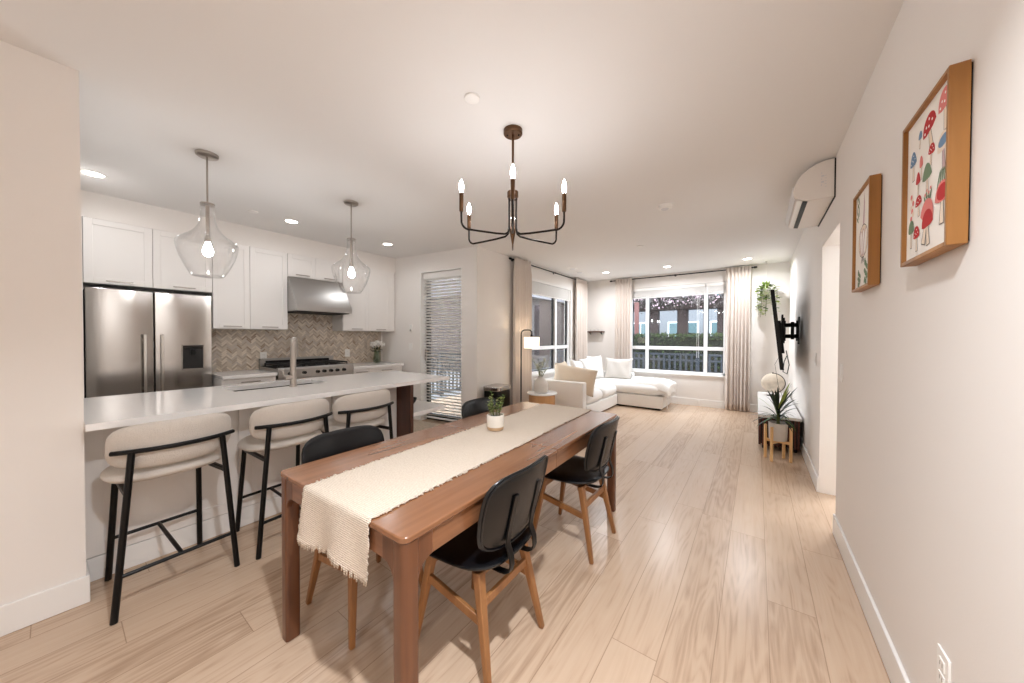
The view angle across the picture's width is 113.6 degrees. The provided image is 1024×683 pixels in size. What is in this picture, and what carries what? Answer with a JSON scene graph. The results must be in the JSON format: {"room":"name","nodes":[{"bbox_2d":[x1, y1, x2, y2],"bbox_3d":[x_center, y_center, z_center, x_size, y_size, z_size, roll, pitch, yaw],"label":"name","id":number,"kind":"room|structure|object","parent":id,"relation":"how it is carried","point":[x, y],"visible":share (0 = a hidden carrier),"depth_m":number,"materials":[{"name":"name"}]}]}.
{"room":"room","nodes":[
{"label":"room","id":0,"kind":"room"},
{"bbox_2d":[0,40,85,605],"bbox_3d":[-3.945,-0.013,1.449,2.618,2.665,2.488,1,1,36],"label":"wall","id":1,"kind":"structure","parent":0,"point":[43,528],"depth_m":1.58,"materials":[{"name":"white paint"}]},
{"bbox_2d":[0,561,90,636],"bbox_3d":[-2.950,1.264,0.745,0.182,0.137,2.500,1,1,36],"label":"baseboard","id":2,"kind":"structure","parent":1,"relation":"attached to","point":[16,615],"depth_m":1.59,"materials":[{"name":"white paint"}]},
{"bbox_2d":[83,286,381,371],"bbox_3d":[-3.318,-0.052,4.478,0.158,2.665,3.520,1,1,36],"label":"wall","id":3,"kind":"structure","parent":0,"point":[232,349],"depth_m":4.67,"materials":[{"name":"beige tile"}]},
{"bbox_2d":[82,216,211,294],"bbox_3d":[-3.732,-0.839,3.471,0.360,0.595,0.890,1,1,36],"label":"upper cabinet","id":4,"kind":"object","parent":3,"relation":"attached to","point":[114,254],"visible":0.98,"depth_m":3.32,"materials":[{"name":"white wood"}]},
{"bbox_2d":[205,240,287,329],"bbox_3d":[-3.250,-0.648,4.136,0.360,0.993,0.742,1,1,36],"label":"upper cabinet","id":5,"kind":"object","parent":3,"relation":"attached to","point":[249,284],"visible":1,"depth_m":4.01,"materials":[{"name":"white wood"}]},
{"bbox_2d":[260,352,266,358],"bbox_3d":[-3.269,0.197,4.408,0.009,0.118,0.075,1,1,36],"label":"wall outlet","id":6,"kind":"object","parent":3,"relation":"attached to","point":[262,354],"visible":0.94,"depth_m":4.40,"materials":[{"name":"white plastic"}]},
{"bbox_2d":[287,253,342,282],"bbox_3d":[-2.818,-1.004,4.721,0.360,0.295,0.716,1,1,36],"label":"upper cabinet","id":7,"kind":"object","parent":3,"relation":"attached to","point":[298,266],"visible":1,"depth_m":4.61,"materials":[{"name":"white wood"}]},
{"bbox_2d":[287,276,351,314],"bbox_3d":[-2.723,-0.619,4.652,0.586,0.462,0.710,1,1,36],"label":"range hood","id":8,"kind":"object","parent":3,"relation":"attached to","point":[304,296],"visible":0.8,"depth_m":4.49,"materials":[{"name":"silver metal"}]},
{"bbox_2d":[345,349,349,356],"bbox_3d":[-2.608,0.182,5.312,0.009,0.118,0.075,1,1,36],"label":"wall outlet","id":9,"kind":"object","parent":3,"relation":"attached to","point":[347,351],"visible":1,"depth_m":5.31,"materials":[{"name":"white plastic"}]},
{"bbox_2d":[332,263,394,331],"bbox_3d":[-2.349,-0.662,5.370,0.360,0.993,0.875,1,1,36],"label":"upper cabinet","id":10,"kind":"object","parent":3,"relation":"attached to","point":[370,293],"visible":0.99,"depth_m":5.25,"materials":[{"name":"white wood"}]},
{"bbox_2d":[81,190,395,272],"bbox_3d":[-3.062,-1.265,4.413,0.325,0.235,3.340,1,1,36],"label":"wall","id":11,"kind":"structure","parent":0,"point":[93,205],"depth_m":3.78,"materials":[{"name":"white paint"}]},
{"bbox_2d":[382,246,477,404],"bbox_3d":[-1.382,-0.059,5.445,2.085,2.665,0.180,1,1,29],"label":"wall","id":12,"kind":"structure","parent":0,"point":[408,269],"depth_m":5.37,"materials":[{"name":"white paint"}]},
{"bbox_2d":[420,267,461,419],"bbox_3d":[-1.083,0.084,5.253,0.829,2.386,0.132,1,1,29],"label":"trim","id":13,"kind":"structure","parent":12,"relation":"attached to","point":[422,281],"depth_m":5.41,"materials":[{"name":"white wood"}]},
{"bbox_2d":[423,269,460,420],"bbox_3d":[-1.075,0.069,5.262,0.782,2.325,0.060,1,1,29],"label":"blind","id":14,"kind":"object","parent":12,"relation":"attached to","point":[452,274],"visible":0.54,"depth_m":5.26,"materials":[{"name":"white plastic"}]},
{"bbox_2d":[425,281,460,421],"bbox_3d":[-1.050,0.083,5.314,0.827,2.385,0.095,1,1,29],"label":"door","id":15,"kind":"structure","parent":12,"relation":"in","point":[428,281],"depth_m":5.48,"materials":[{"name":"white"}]},
{"bbox_2d":[0,394,890,682],"bbox_3d":[-0.101,1.356,3.277,7.200,0.100,10.250,1,1,36],"label":"floor","id":16,"kind":"structure","parent":0,"point":[723,562],"depth_m":1.69,"materials":[{"name":"brown wood"}]},
{"bbox_2d":[81,216,83,387],"bbox_3d":[-4.021,0.082,3.106,0.345,2.430,0.052,1,1,36],"label":"end panel","id":17,"kind":"object","parent":16,"relation":"on","point":[81,216],"visible":0.11,"depth_m":3.02,"materials":[{"name":"white"}]},
{"bbox_2d":[83,287,211,397],"bbox_3d":[-3.710,0.386,3.468,0.385,1.775,0.874,1,1,36],"label":"refrigerator","id":18,"kind":"object","parent":16,"relation":"on","point":[135,341],"visible":0.59,"depth_m":3.32,"materials":[{"name":"silver metal"}]},
{"bbox_2d":[100,413,239,625],"bbox_3d":[-1.923,0.861,1.881,0.520,0.921,0.500,1,1,32],"label":"bar stool","id":19,"kind":"object","parent":16,"relation":"on","point":[151,450],"visible":1,"depth_m":1.74,"materials":[{"name":"fabric"}]},
{"bbox_2d":[212,376,275,386],"bbox_3d":[-3.203,0.796,3.975,0.654,0.783,0.503,1,1,36],"label":"base cabinet","id":20,"kind":"object","parent":16,"relation":"on","point":[215,381],"visible":0.2,"depth_m":3.75,"materials":[{"name":"white"}]},
{"bbox_2d":[212,369,277,379],"bbox_3d":[-3.198,0.386,3.971,0.641,0.036,0.510,1,1,36],"label":"countertop","id":21,"kind":"structure","parent":20,"relation":"on","point":[224,375],"depth_m":3.87,"materials":[{"name":"white stone"}]},
{"bbox_2d":[84,385,413,581],"bbox_3d":[-1.955,0.865,2.786,0.975,0.884,2.002,1,1,36],"label":"kitchen island","id":22,"kind":"object","parent":16,"relation":"on","point":[158,499],"visible":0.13,"depth_m":2.13,"materials":[{"name":"white quartz"},{"name":"light painted wood"}]},
{"bbox_2d":[84,370,448,431],"bbox_3d":[-1.793,0.403,2.946,1.127,0.035,2.460,1,1,36],"label":"island countertop","id":23,"kind":"structure","parent":22,"relation":"on","point":[104,412],"depth_m":2.38,"materials":[{"name":"white stone"}]},
{"bbox_2d":[235,383,312,391],"bbox_3d":[-2.083,0.522,2.982,0.350,0.204,0.710,1,1,36],"label":"sink","id":24,"kind":"object","parent":23,"relation":"in","point":[305,383],"visible":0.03,"depth_m":3.08,"materials":[{"name":"silver metal"}]},
{"bbox_2d":[282,337,297,386],"bbox_3d":[-1.914,0.172,2.944,0.097,0.426,0.262,0,1,-13],"label":"kitchen faucet","id":25,"kind":"object","parent":23,"relation":"on","point":[292,377],"visible":1,"depth_m":2.86,"materials":[{"name":"silver metal"}]},
{"bbox_2d":[414,400,444,416],"bbox_3d":[-1.234,0.721,3.783,0.960,0.040,0.458,1,1,36],"label":"open shelf","id":26,"kind":"object","parent":22,"relation":"attached to","point":[420,407],"visible":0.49,"depth_m":3.60,"materials":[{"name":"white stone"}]},
{"bbox_2d":[235,398,332,559],"bbox_3d":[-1.591,0.855,2.344,0.520,0.921,0.500,1,1,33],"label":"bar stool","id":27,"kind":"object","parent":16,"relation":"on","point":[279,426],"visible":0.95,"depth_m":2.16,"materials":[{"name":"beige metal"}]},
{"bbox_2d":[259,356,353,380],"bbox_3d":[-2.754,0.712,4.545,0.683,0.980,0.926,1,1,36],"label":"gas range","id":28,"kind":"object","parent":16,"relation":"on","point":[310,366],"visible":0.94,"depth_m":4.43,"materials":[{"name":"silver metal"}]},
{"bbox_2d":[263,363,344,368],"bbox_3d":[-2.773,0.323,4.555,0.515,0.007,0.876,1,1,36],"label":"cooktop","id":29,"kind":"object","parent":28,"relation":"in","point":[265,366],"depth_m":4.32,"materials":[{"name":"black metal"}]},
{"bbox_2d":[320,389,393,438],"bbox_3d":[-1.291,0.851,2.755,0.520,0.921,0.500,1,1,34],"label":"bar stool","id":30,"kind":"object","parent":16,"relation":"on","point":[365,408],"visible":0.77,"depth_m":2.58,"materials":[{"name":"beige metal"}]},
{"bbox_2d":[301,425,423,649],"bbox_3d":[-0.765,0.910,1.740,0.510,0.834,0.464,1,1,36],"label":"dining chair","id":31,"kind":"object","parent":16,"relation":"on","point":[328,444],"visible":0.23,"depth_m":1.74,"materials":[{"name":"black leather"}]},
{"bbox_2d":[351,366,401,373],"bbox_3d":[-2.257,0.782,5.270,0.654,0.783,0.805,1,1,36],"label":"base cabinet","id":32,"kind":"object","parent":16,"relation":"on","point":[394,368],"visible":0.2,"depth_m":5.08,"materials":[{"name":"white"}]},
{"bbox_2d":[352,362,403,368],"bbox_3d":[-2.249,0.371,5.271,0.641,0.036,0.837,1,1,36],"label":"countertop","id":33,"kind":"structure","parent":32,"relation":"on","point":[367,364],"depth_m":5.17,"materials":[{"name":"white stone"}]},
{"bbox_2d":[370,340,384,361],"bbox_3d":[-2.224,0.163,5.533,0.213,0.373,0.253,1,1,36],"label":"flower vase","id":34,"kind":"object","parent":33,"relation":"on","point":[378,343],"visible":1,"depth_m":5.51,"materials":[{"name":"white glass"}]},
{"bbox_2d":[414,420,441,431],"bbox_3d":[-1.415,1.275,4.977,1.200,0.008,0.601,1,1,29],"label":"door mat","id":35,"kind":"object","parent":16,"relation":"on","point":[418,425],"visible":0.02,"depth_m":5.07,"materials":[{"name":"beige fabric"}]},
{"bbox_2d":[280,402,616,682],"bbox_3d":[-0.108,0.947,2.065,0.884,0.750,2.000,1,1,35],"label":"dining table","id":36,"kind":"object","parent":16,"relation":"on","point":[404,536],"visible":0.71,"depth_m":1.43,"materials":[{"name":"brown wood"}]},
{"bbox_2d":[297,404,590,586],"bbox_3d":[-0.093,0.680,2.039,0.460,0.231,2.046,1,1,34],"label":"table runner","id":37,"kind":"object","parent":36,"relation":"on","point":[337,511],"visible":0.91,"depth_m":1.37,"materials":[{"name":"beige fabric"}]},
{"bbox_2d":[487,391,504,430],"bbox_3d":[-0.098,0.443,2.142,0.144,0.239,0.112,0,1,12],"label":"potted plant","id":38,"kind":"object","parent":37,"relation":"on","point":[495,420],"visible":1,"depth_m":2.11,"materials":[{"name":"beige ceramic"}]},
{"bbox_2d":[461,397,498,418],"bbox_3d":[-0.106,0.899,2.676,0.510,0.834,0.464,1,1,36],"label":"dining chair","id":39,"kind":"object","parent":16,"relation":"on","point":[473,407],"visible":0.19,"depth_m":2.77,"materials":[{"name":"black leather"}]},
{"bbox_2d":[419,454,547,682],"bbox_3d":[-0.124,0.915,1.501,0.510,0.834,0.464,1,1,35],"label":"dining chair","id":40,"kind":"object","parent":16,"relation":"on","point":[504,527],"visible":0.89,"depth_m":1.33,"materials":[{"name":"black leather"}]},
{"bbox_2d":[483,383,510,407],"bbox_3d":[-0.209,0.959,4.920,0.310,0.630,0.380,1,1,28],"label":"trash bin","id":41,"kind":"object","parent":16,"relation":"on","point":[497,389],"visible":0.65,"depth_m":4.80,"materials":[{"name":"black metal"}]},
{"bbox_2d":[520,329,538,401],"bbox_3d":[0.222,0.544,5.293,0.416,1.471,0.259,0,1,1],"label":"floor lamp","id":42,"kind":"object","parent":16,"relation":"on","point":[529,342],"visible":0.72,"depth_m":5.25,"materials":[{"name":"black metal"}]},
{"bbox_2d":[527,390,556,404],"bbox_3d":[0.461,1.032,5.161,0.460,0.500,0.460,1,1,36],"label":"side table","id":43,"kind":"object","parent":16,"relation":"on","point":[549,397],"visible":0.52,"depth_m":4.99,"materials":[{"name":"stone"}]},
{"bbox_2d":[532,358,548,393],"bbox_3d":[0.442,0.519,5.112,0.226,0.525,0.350,0,1,-19],"label":"vase","id":44,"kind":"object","parent":43,"relation":"on","point":[540,385],"visible":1,"depth_m":5.05,"materials":[{"name":"white ceramic"}]},
{"bbox_2d":[531,416,619,563],"bbox_3d":[0.441,0.906,2.258,0.510,0.834,0.464,1,1,36],"label":"dining chair","id":45,"kind":"object","parent":16,"relation":"on","point":[581,472],"visible":0.91,"depth_m":2.11,"materials":[{"name":"black leather"}]},
{"bbox_2d":[534,371,670,411],"bbox_3d":[1.795,0.958,6.282,1.774,0.625,2.460,1,1,36],"label":"sectional sofa","id":46,"kind":"object","parent":16,"relation":"on","point":[608,392],"visible":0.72,"depth_m":6.17,"materials":[{"name":"fabric"}]},
{"bbox_2d":[554,363,597,396],"bbox_3d":[1.048,0.642,5.687,0.840,0.515,0.198,1,1,40],"label":"throw pillow","id":47,"kind":"object","parent":46,"relation":"on","point":[562,372],"visible":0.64,"depth_m":5.58,"materials":[{"name":"beige fabric"}]},
{"bbox_2d":[569,359,582,367],"bbox_3d":[1.252,0.587,6.473,0.242,0.531,0.511,1,1,39],"label":"throw pillow","id":48,"kind":"object","parent":46,"relation":"on","point":[573,363],"visible":0.26,"depth_m":6.38,"materials":[{"name":"white fabric"}]},
{"bbox_2d":[579,357,593,369],"bbox_3d":[1.550,0.577,6.880,0.247,0.516,0.495,1,1,41],"label":"throw pillow","id":49,"kind":"object","parent":46,"relation":"on","point":[587,363],"visible":0.34,"depth_m":6.80,"materials":[{"name":"white fabric"}]},
{"bbox_2d":[586,388,602,404],"bbox_3d":[1.123,0.929,5.920,0.772,0.240,0.730,1,1,36],"label":"seat cushion","id":50,"kind":"object","parent":46,"relation":"on","point":[596,399],"depth_m":5.73,"materials":[{"name":"fabric"}]},
{"bbox_2d":[586,355,603,377],"bbox_3d":[1.804,0.558,7.246,0.400,0.505,0.228,0,1,-26],"label":"throw pillow","id":51,"kind":"object","parent":46,"relation":"on","point":[597,361],"visible":0.6,"depth_m":7.19,"materials":[{"name":"white fabric"}]},
{"bbox_2d":[594,382,616,397],"bbox_3d":[1.556,0.922,6.512,0.772,0.240,0.735,1,1,36],"label":"seat cushion","id":52,"kind":"object","parent":46,"relation":"on","point":[609,390],"depth_m":6.30,"materials":[{"name":"fabric"}]},
{"bbox_2d":[604,358,632,378],"bbox_3d":[2.259,0.576,7.123,0.583,0.446,0.222,1,1,33],"label":"throw pillow","id":53,"kind":"object","parent":46,"relation":"on","point":[615,368],"visible":0.98,"depth_m":7.05,"materials":[{"name":"white fabric"}]},
{"bbox_2d":[595,378,661,394],"bbox_3d":[2.335,0.897,6.881,1.595,0.235,0.770,1,1,36],"label":"seat cushion","id":54,"kind":"object","parent":46,"relation":"on","point":[623,386],"depth_m":6.50,"materials":[{"name":"fabric"}]},
{"bbox_2d":[630,376,676,407],"bbox_3d":[2.720,0.952,6.597,0.868,0.506,0.759,1,1,39],"label":"throw blanket","id":55,"kind":"object","parent":46,"relation":"on","point":[664,386],"visible":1,"depth_m":6.32,"materials":[{"name":"white fabric"}]},
{"bbox_2d":[763,424,792,462],"bbox_3d":[2.939,1.121,3.705,0.204,0.375,0.164,0,1,14],"label":"plant stand","id":56,"kind":"object","parent":16,"relation":"on","point":[790,443],"visible":0.83,"depth_m":3.65,"materials":[{"name":"brown wood"}]},
{"bbox_2d":[748,383,797,441],"bbox_3d":[2.934,0.752,3.749,0.520,0.671,0.475,1,1,36],"label":"spiky plant","id":57,"kind":"object","parent":56,"relation":"on","point":[780,429],"visible":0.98,"depth_m":3.66,"materials":[{"name":"green plant"}]},
{"bbox_2d":[758,392,801,452],"bbox_3d":[3.789,1.086,4.824,0.410,0.420,2.120,1,1,36],"label":"media console","id":58,"kind":"object","parent":16,"relation":"on","point":[763,396],"visible":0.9,"depth_m":4.08,"materials":[{"name":"white wood"}]},
{"bbox_2d":[761,372,785,395],"bbox_3d":[4.186,0.682,5.371,0.315,0.375,0.304,1,1,36],"label":"globe","id":59,"kind":"object","parent":58,"relation":"on","point":[769,382],"visible":0.81,"depth_m":5.28,"materials":[{"name":"beige"}]},
{"bbox_2d":[0,0,903,281],"bbox_3d":[-0.093,-1.414,3.240,7.200,0.130,10.250,1,1,36],"label":"ceiling","id":60,"kind":"structure","parent":0,"point":[714,111],"depth_m":1.97,"materials":[{"name":"white paint"}]},
{"bbox_2d":[80,169,107,178],"bbox_3d":[-3.401,-1.358,2.722,0.156,0.006,0.156,1,1,36],"label":"recessed light","id":61,"kind":"object","parent":60,"relation":"in","point":[90,173],"visible":0.92,"depth_m":2.72,"materials":[{"name":"white plastic"}]},
{"bbox_2d":[82,171,104,177],"bbox_3d":[-3.401,-1.360,2.722,0.119,0.002,0.119,1,1,31],"label":"diffuser","id":62,"kind":"object","parent":61,"relation":"attached to","point":[94,174],"depth_m":2.73,"materials":[{"name":"white plastic"}]},
{"bbox_2d":[194,149,218,256],"bbox_3d":[-2.204,-0.910,2.426,0.348,0.888,0.348,1,1,36],"label":"glass pendant","id":63,"kind":"object","parent":60,"relation":"hanging from","point":[207,250],"visible":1,"depth_m":2.42,"materials":[{"name":"silver metal"}]},
{"bbox_2d":[204,205,210,242],"bbox_3d":[-2.204,-0.851,2.427,0.036,0.265,0.036,1,1,36],"label":"socket","id":64,"kind":"object","parent":63,"relation":"attached to","point":[207,239],"depth_m":2.42,"materials":[{"name":"beige metal"}]},
{"bbox_2d":[283,219,298,223],"bbox_3d":[-2.522,-1.371,3.832,0.156,0.006,0.156,1,1,36],"label":"recessed light","id":65,"kind":"object","parent":60,"relation":"in","point":[290,221],"visible":1,"depth_m":3.83,"materials":[{"name":"white plastic"}]},
{"bbox_2d":[344,200,358,292],"bbox_3d":[-1.578,-0.920,3.292,0.348,0.888,0.348,1,1,36],"label":"glass pendant","id":66,"kind":"object","parent":60,"relation":"hanging from","point":[351,203],"visible":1,"depth_m":3.28,"materials":[{"name":"silver"}]},
{"bbox_2d":[349,240,352,267],"bbox_3d":[-1.579,-0.861,3.293,0.036,0.265,0.036,1,1,36],"label":"socket","id":67,"kind":"object","parent":66,"relation":"attached to","point":[351,241],"depth_m":3.28,"materials":[{"name":"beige metal"}]},
{"bbox_2d":[459,124,566,250],"bbox_3d":[0.005,-0.968,2.137,0.719,0.752,0.663,1,1,36],"label":"chandelier","id":68,"kind":"object","parent":60,"relation":"hanging from","point":[512,132],"visible":1,"depth_m":2.11,"materials":[{"name":"brown metal"}]},
{"bbox_2d":[658,203,671,210],"bbox_3d":[1.525,-1.335,3.341,0.130,0.041,0.130,1,1,36],"label":"smoke detector","id":69,"kind":"object","parent":60,"relation":"attached to","point":[665,206],"visible":1,"depth_m":3.30,"materials":[{"name":"white plastic"}]},
{"bbox_2d":[754,261,781,316],"bbox_3d":[4.382,-0.895,5.817,0.443,0.972,0.348,0,1,4],"label":"hanging plant","id":70,"kind":"object","parent":60,"relation":"hanging from","point":[763,292],"visible":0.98,"depth_m":5.77,"materials":[{"name":"green plant"}]},
{"bbox_2d":[478,246,575,404],"bbox_3d":[0.620,-0.069,6.546,0.160,2.665,3.995,1,1,36],"label":"wall","id":71,"kind":"structure","parent":0,"point":[495,270],"depth_m":5.28,"materials":[{"name":"white paint"}]},
{"bbox_2d":[509,257,587,283],"bbox_3d":[0.846,-1.352,6.623,0.068,0.044,3.050,1,1,36],"label":"curtain rod","id":72,"kind":"object","parent":71,"relation":"attached to","point":[510,258],"visible":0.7,"depth_m":6.41,"materials":[{"name":"black metal"}]},
{"bbox_2d":[513,257,531,403],"bbox_3d":[0.174,-0.053,5.616,0.128,2.627,0.448,1,1,36],"label":"curtain","id":73,"kind":"object","parent":72,"relation":"hanging from","point":[522,274],"visible":0.8,"depth_m":5.54,"materials":[{"name":"beige fabric"}]},
{"bbox_2d":[575,278,587,360],"bbox_3d":[1.567,-0.075,7.536,0.089,2.627,0.554,1,1,36],"label":"curtain","id":74,"kind":"object","parent":72,"relation":"hanging from","point":[581,296],"visible":0.64,"depth_m":7.49,"materials":[{"name":"beige fabric"}]},
{"bbox_2d":[532,298,568,376],"bbox_3d":[0.673,-0.264,6.552,0.145,1.785,2.000,1,1,36],"label":"window","id":75,"kind":"structure","parent":71,"relation":"in","point":[553,347],"depth_m":6.83,"materials":[{"name":"white plastic"}]},
{"bbox_2d":[532,278,570,347],"bbox_3d":[0.701,-0.418,6.529,0.055,1.465,1.920,1,1,36],"label":"raised blind","id":76,"kind":"object","parent":75,"relation":"attached to","point":[547,289],"visible":0.68,"depth_m":6.62,"materials":[{"name":"white fabric"}]},
{"bbox_2d":[587,261,789,404],"bbox_3d":[3.332,-0.067,6.953,4.041,2.665,0.160,1,1,36],"label":"wall","id":77,"kind":"structure","parent":0,"point":[601,294],"depth_m":6.44,"materials":[{"name":"white paint"}]},
{"bbox_2d":[632,283,725,377],"bbox_3d":[3.344,-0.233,6.895,1.865,1.820,0.145,1,1,36],"label":"window","id":78,"kind":"structure","parent":77,"relation":"in","point":[647,347],"depth_m":6.72,"materials":[{"name":"white plastic"}]},
{"bbox_2d":[632,282,725,357],"bbox_3d":[3.328,-0.410,6.871,1.785,1.455,0.040,1,1,36],"label":"raised blind","id":79,"kind":"object","parent":78,"relation":"attached to","point":[678,290],"visible":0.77,"depth_m":6.79,"materials":[{"name":"white fabric"}]},
{"bbox_2d":[610,266,756,281],"bbox_3d":[3.313,-1.347,6.804,2.690,0.044,0.068,1,1,36],"label":"curtain rod","id":80,"kind":"object","parent":77,"relation":"attached to","point":[754,266],"visible":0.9,"depth_m":6.72,"materials":[{"name":"black metal"}]},
{"bbox_2d":[614,278,631,371],"bbox_3d":[2.448,-0.071,7.382,0.369,2.627,0.093,1,1,36],"label":"curtain","id":81,"kind":"object","parent":80,"relation":"hanging from","point":[623,287],"visible":0.61,"depth_m":7.37,"materials":[{"name":"beige fabric"}]},
{"bbox_2d":[725,265,750,411],"bbox_3d":[4.132,-0.049,6.138,0.391,2.627,0.111,1,1,36],"label":"curtain","id":82,"kind":"object","parent":80,"relation":"hanging from","point":[738,279],"visible":1,"depth_m":6.13,"materials":[{"name":"beige fabric"}]},
{"bbox_2d":[671,396,757,411],"bbox_3d":[3.267,1.198,6.906,3.717,0.137,0.014,1,1,36],"label":"baseboard","id":83,"kind":"structure","parent":77,"relation":"attached to","point":[677,400],"depth_m":6.54,"materials":[{"name":"white wood"}]},
{"bbox_2d":[788,0,1023,682],"bbox_3d":[1.977,-0.001,1.807,0.160,2.665,10.050,1,1,36],"label":"wall","id":84,"kind":"structure","parent":0,"point":[919,446],"depth_m":1.06,"materials":[{"name":"white paint"}]},
{"bbox_2d":[770,290,799,393],"bbox_3d":[3.525,0.137,4.334,0.287,1.451,1.600,1,1,38],"label":"television","id":85,"kind":"object","parent":84,"relation":"attached to","point":[780,326],"visible":0.99,"depth_m":4.08,"materials":[{"name":"black metal"}]},
{"bbox_2d":[785,158,835,228],"bbox_3d":[2.483,-1.194,2.820,0.241,0.281,0.814,1,1,36],"label":"air conditioner","id":86,"kind":"object","parent":84,"relation":"attached to","point":[814,192],"visible":1,"depth_m":2.53,"materials":[{"name":"white plastic"}]},
{"bbox_2d":[839,363,843,381],"bbox_3d":[2.140,0.202,2.179,0.011,0.118,0.075,1,1,36],"label":"light switch","id":87,"kind":"object","parent":84,"relation":"attached to","point":[841,364],"visible":1,"depth_m":2.17,"materials":[{"name":"white plastic"}]},
{"bbox_2d":[800,436,909,682],"bbox_3d":[1.859,1.262,1.815,0.014,0.137,9.900,1,1,36],"label":"baseboard","id":88,"kind":"structure","parent":84,"relation":"attached to","point":[895,670],"depth_m":1.59,"materials":[{"name":"white wood"}]},
{"bbox_2d":[852,173,881,292],"bbox_3d":[1.746,-0.524,1.654,0.042,0.528,0.325,1,1,36],"label":"framed picture","id":89,"kind":"object","parent":84,"relation":"attached to","point":[867,203],"visible":1,"depth_m":1.59,"materials":[{"name":"brown wood"}]},
{"bbox_2d":[900,59,972,266],"bbox_3d":[1.292,-0.501,1.032,0.042,0.480,0.356,1,1,36],"label":"framed picture","id":90,"kind":"object","parent":84,"relation":"attached to","point":[936,142],"visible":1,"depth_m":0.97,"materials":[{"name":"paper"}]},
{"bbox_2d":[936,643,950,682],"bbox_3d":[1.251,0.961,0.973,0.009,0.118,0.075,1,1,36],"label":"wall outlet","id":91,"kind":"object","parent":84,"relation":"attached to","point":[943,662],"visible":1,"depth_m":0.97,"materials":[{"name":"white plastic"}]},
{"bbox_2d":[938,655,944,674],"bbox_3d":[1.250,0.940,0.974,0.004,0.030,0.034,1,1,36],"label":"socket","id":92,"kind":"object","parent":91,"relation":"attached to","point":[941,660],"depth_m":0.97,"materials":[{"name":"white plastic"}]},
{"bbox_2d":[938,669,944,682],"bbox_3d":[1.249,0.982,0.975,0.004,0.030,0.034,1,1,36],"label":"socket","id":93,"kind":"object","parent":91,"relation":"attached to","point":[941,676],"depth_m":0.98,"materials":[{"name":"white plastic"}]},
{"label":"outside","id":94,"kind":"structure","parent":0,"visible":0},
{"bbox_2d":[431,367,549,398],"bbox_3d":[4.815,1.404,13.403,24.000,0.200,20.700,1,1,36],"label":"ground","id":95,"kind":"structure","parent":94,"point":[546,367],"depth_m":9.72,"materials":[{"name":"concrete"}]},
{"bbox_2d":[431,353,460,395],"bbox_3d":[-1.169,0.795,9.097,0.080,1.100,5.980,1,1,36],"label":"railing","id":96,"kind":"object","parent":95,"relation":"on","point":[439,353],"visible":0.12,"depth_m":8.39,"materials":[{"name":"grey metal"}]},
{"bbox_2d":[431,279,563,370],"bbox_3d":[-1.034,-1.320,16.962,5.900,5.120,6.400,1,1,36],"label":"house","id":97,"kind":"structure","parent":95,"relation":"on","point":[541,305],"depth_m":15.54,"materials":[{"name":"grey"}]},
{"bbox_2d":[550,350,721,371],"bbox_3d":[4.690,0.820,8.473,8.480,1.100,0.080,1,1,36],"label":"railing","id":98,"kind":"object","parent":95,"relation":"on","point":[669,359],"visible":0.09,"depth_m":8.76,"materials":[{"name":"grey metal"}]},
{"bbox_2d":[634,302,638,334],"bbox_3d":[4.116,0.023,11.074,0.130,2.620,0.100,1,1,36],"label":"post","id":99,"kind":"object","parent":95,"relation":"on","point":[636,304],"visible":0.45,"depth_m":11.02,"materials":[{"name":"red"}]},
{"bbox_2d":[633,332,722,371],"bbox_3d":[4.931,0.537,9.823,6.894,1.658,0.850,1,1,36],"label":"hedge","id":100,"kind":"object","parent":95,"relation":"on","point":[658,340],"visible":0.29,"depth_m":9.61,"materials":[{"name":"green plant"}]},
{"bbox_2d":[634,289,722,336],"bbox_3d":[6.752,-0.447,11.960,8.226,3.551,4.712,1,1,36],"label":"pergola","id":101,"kind":"object","parent":95,"relation":"on","point":[682,305],"visible":0.17,"depth_m":11.55,"materials":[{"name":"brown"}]},
{"bbox_2d":[639,290,720,336],"bbox_3d":[9.322,-3.337,20.342,19.000,9.120,4.090,1,1,36],"label":"house","id":102,"kind":"structure","parent":95,"relation":"on","point":[668,321],"depth_m":17.85,"materials":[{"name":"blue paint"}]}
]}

